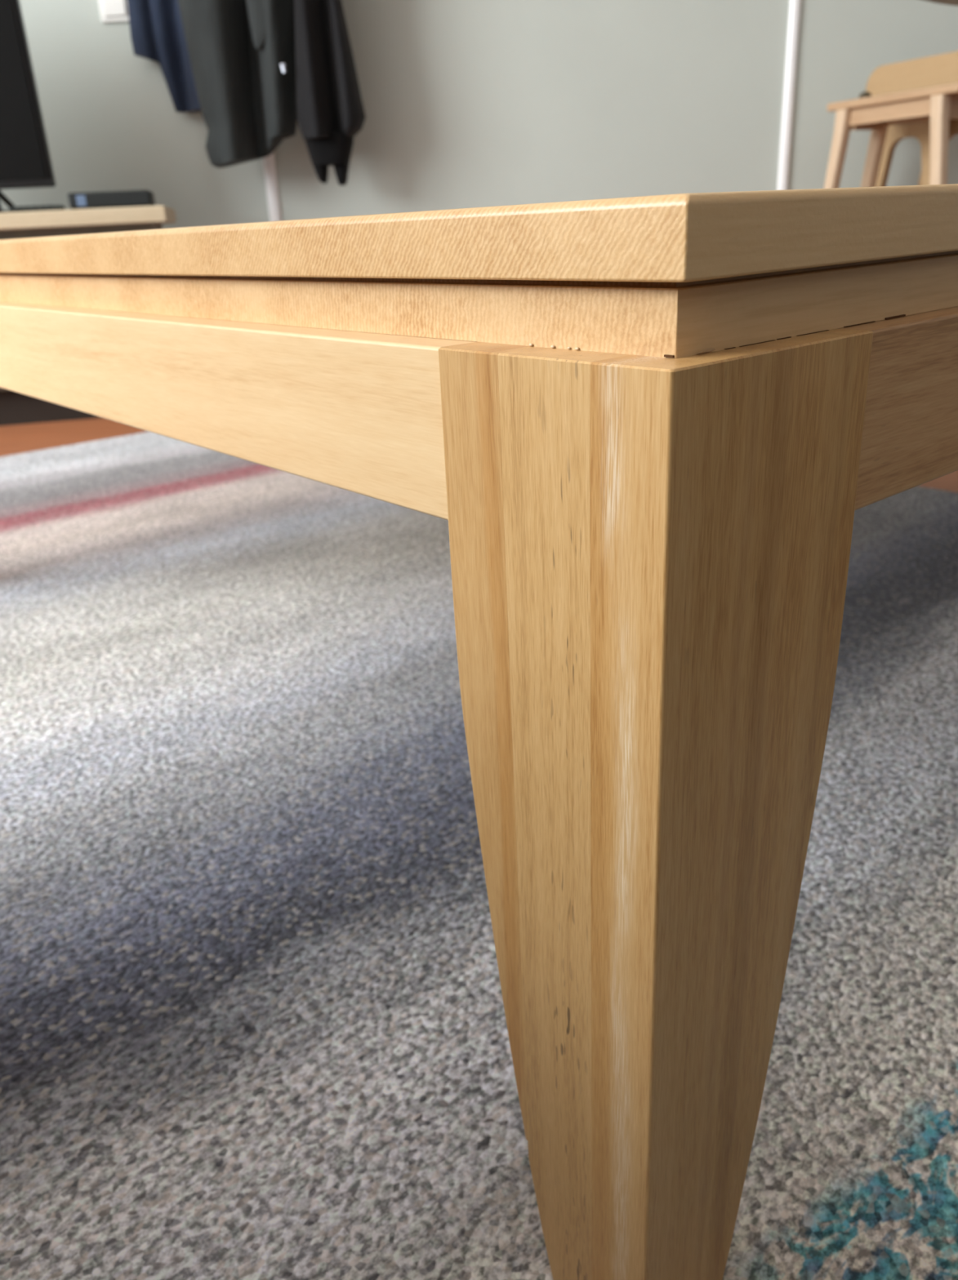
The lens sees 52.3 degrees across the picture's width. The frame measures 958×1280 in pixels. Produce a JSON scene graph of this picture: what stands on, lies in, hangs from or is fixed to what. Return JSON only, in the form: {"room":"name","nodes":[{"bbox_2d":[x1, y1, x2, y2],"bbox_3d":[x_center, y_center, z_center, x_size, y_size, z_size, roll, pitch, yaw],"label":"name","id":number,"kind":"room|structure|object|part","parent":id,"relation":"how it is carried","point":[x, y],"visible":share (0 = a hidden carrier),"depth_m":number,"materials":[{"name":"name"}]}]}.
{"room":"living room","nodes":[
{"label":"living room","id":0,"kind":"room"},
{"bbox_2d":[0,0,957,228],"bbox_3d":[-0.018,-2.301,2.519,8.440,3.100,0.120,-3,23,0],"label":"wall","id":1,"kind":"structure","parent":0,"point":[467,104],"depth_m":2.79,"materials":[{"name":"paint"}]},
{"bbox_2d":[97,0,128,22],"bbox_3d":[-0.995,-1.737,2.665,0.086,0.086,0.015,-3,23,0],"label":"light switch","id":2,"kind":"object","parent":1,"relation":"attached to","point":[111,11],"visible":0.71,"depth_m":2.67,"materials":[{"name":"white plastic"}]},
{"bbox_2d":[262,151,281,221],"bbox_3d":[-0.655,-2.279,2.441,0.036,3.018,0.014,-3,23,0],"label":"trim","id":3,"kind":"structure","parent":1,"relation":"attached to","point":[268,162],"depth_m":2.85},
{"bbox_2d":[777,0,800,190],"bbox_3d":[0.845,-2.356,2.441,0.031,3.018,0.014,-3,23,0],"label":"trim","id":4,"kind":"structure","parent":1,"relation":"attached to","point":[794,6],"depth_m":2.78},
{"bbox_3d":[-0.673,-2.385,2.310,0.840,0.100,0.171,-3,23,0],"label":"rail","id":5,"kind":"object","parent":1,"relation":"attached to","visible":0},
{"bbox_2d":[126,0,200,112],"bbox_3d":[-0.780,-1.907,2.555,0.406,0.917,0.078,-3,23,0],"label":"jacket","id":6,"kind":"object","parent":5,"relation":"hanging from","point":[156,26],"visible":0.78,"depth_m":2.67,"materials":[{"name":"blue fabric"}]},
{"bbox_2d":[177,0,365,185],"bbox_3d":[-0.570,-1.765,2.480,0.487,1.123,0.154,0,23,7],"label":"jacket","id":7,"kind":"object","parent":5,"relation":"hanging from","point":[261,68],"visible":1,"depth_m":2.56,"materials":[{"name":"grey fabric"}]},
{"bbox_3d":[-0.505,-1.480,2.528,0.014,0.021,0.014,-3,23,0],"label":"zip pull","id":8,"kind":"part","parent":7,"relation":"part of","materials":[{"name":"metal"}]},
{"bbox_2d":[0,417,957,493],"bbox_3d":[0.114,0.265,0.529,8.200,0.060,5.560,-3,23,0],"label":"floor","id":9,"kind":"structure","parent":0,"point":[15,439],"depth_m":2.36,"materials":[{"name":"laminate"}]},
{"bbox_2d":[0,204,176,426],"bbox_3d":[-1.488,-0.790,2.473,1.450,0.499,0.350,-7,24,-10],"label":"tv stand","id":10,"kind":"object","parent":9,"relation":"on","point":[15,408],"visible":0.16,"depth_m":2.36,"materials":[{"name":"brown wood"}]},
{"bbox_2d":[0,0,55,212],"bbox_3d":[-1.486,-1.291,2.278,0.850,0.575,0.225,-7,24,-10],"label":"television","id":11,"kind":"object","parent":10,"relation":"on","point":[25,162],"visible":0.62,"depth_m":2.36,"materials":[{"name":"black plastic"}]},
{"bbox_2d":[8,204,65,212],"bbox_3d":[-1.076,-1.050,2.377,0.125,0.014,0.040,-7,24,-10],"label":"remote control","id":12,"kind":"object","parent":10,"relation":"on","point":[49,207],"visible":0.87,"depth_m":2.36,"materials":[{"name":"plastic"}]},
{"bbox_2d":[67,189,155,208],"bbox_3d":[-0.927,-1.113,2.474,0.195,0.040,0.122,-7,24,-10],"label":"box","id":13,"kind":"object","parent":10,"relation":"on","point":[107,199],"visible":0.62,"depth_m":2.42,"materials":[{"name":"black plastic"}]},
{"bbox_2d":[0,431,957,1279],"bbox_3d":[-0.129,-0.095,1.308,1.618,0.011,2.461,-21,29,-35],"label":"rug","id":14,"kind":"object","parent":9,"relation":"on","point":[253,1026],"visible":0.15,"depth_m":0.64,"materials":[{"name":"grey carpet"}]},
{"bbox_2d":[0,183,957,1279],"bbox_3d":[0.054,-0.238,1.073,1.116,0.419,1.308,-21,29,-35],"label":"coffee table","id":15,"kind":"object","parent":14,"relation":"on","point":[649,433],"visible":1,"depth_m":0.28,"materials":[{"name":"brown wood"}]},
{"bbox_2d":[823,82,957,188],"bbox_3d":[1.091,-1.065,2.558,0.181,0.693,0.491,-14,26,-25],"label":"table","id":16,"kind":"object","parent":9,"relation":"on","point":[938,104],"depth_m":2.44,"materials":[{"name":"brown wood"}]},
{"bbox_3d":[0.941,-1.087,2.686,0.036,0.648,0.123,-14,26,-25],"label":"leg","id":17,"kind":"part","parent":16,"relation":"part of","materials":[{"name":"brown wood"}]},
{"bbox_3d":[1.018,-1.431,2.574,0.032,0.026,0.032,-3,23,0],"label":"knob","id":18,"kind":"part","parent":16,"relation":"part of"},
{"bbox_3d":[1.017,-1.361,2.554,0.106,0.048,0.016,-15,26,-25],"label":"rail","id":19,"kind":"part","parent":16,"relation":"part of","materials":[{"name":"brown wood"}]},
{"bbox_3d":[1.062,-1.118,2.745,0.036,0.648,0.123,-14,26,-25],"label":"leg","id":20,"kind":"part","parent":16,"relation":"part of","materials":[{"name":"brown wood"}]},
{"bbox_3d":[1.028,-1.308,2.415,0.016,0.038,0.280,-14,26,-25],"label":"rail","id":21,"kind":"part","parent":16,"relation":"part of","materials":[{"name":"brown wood"}]},
{"bbox_3d":[1.081,-1.349,2.432,0.177,0.020,0.395,-14,26,-25],"label":"seat","id":22,"kind":"part","parent":16,"relation":"part of","materials":[{"name":"brown wood"}]},
{"bbox_3d":[1.135,-1.335,2.467,0.016,0.038,0.280,-14,26,-25],"label":"rail","id":23,"kind":"part","parent":16,"relation":"part of","materials":[{"name":"brown wood"}]},
{"bbox_3d":[1.118,-0.967,2.384,0.036,0.648,0.118,-14,26,-25],"label":"leg","id":24,"kind":"part","parent":16,"relation":"part of","materials":[{"name":"brown wood"}]},
{"bbox_3d":[1.147,-1.273,2.332,0.106,0.048,0.016,-14,26,-25],"label":"rail","id":25,"kind":"part","parent":16,"relation":"part of","materials":[{"name":"brown wood"}]},
{"bbox_2d":[865,51,957,186],"bbox_3d":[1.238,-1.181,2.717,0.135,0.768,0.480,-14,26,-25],"label":"chair","id":26,"kind":"object","parent":9,"relation":"on","point":[942,68],"visible":0.3,"depth_m":2.63,"materials":[{"name":"brown wood"}]},
{"bbox_3d":[1.185,-1.123,2.770,0.020,0.625,0.380,-14,26,-25],"label":"leg panel","id":27,"kind":"part","parent":26,"relation":"part of","materials":[{"name":"brown wood"}]},
{"bbox_3d":[1.180,-1.475,2.595,0.022,0.126,0.376,-14,26,-25],"label":"backrest","id":28,"kind":"part","parent":26,"relation":"part of","materials":[{"name":"brown wood"}]},
{"bbox_3d":[1.307,-1.110,2.725,0.020,0.625,0.380,-14,26,-25],"label":"leg panel","id":29,"kind":"part","parent":26,"relation":"part of","materials":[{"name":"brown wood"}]},
{"bbox_2d":[924,0,957,6],"bbox_3d":[1.022,-0.569,1.356,0.904,0.735,0.904,-3,23,0],"label":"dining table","id":30,"kind":"object","parent":9,"relation":"on","point":[951,2],"visible":1,"depth_m":1.53,"materials":[{"name":"brown wood"}]}
]}

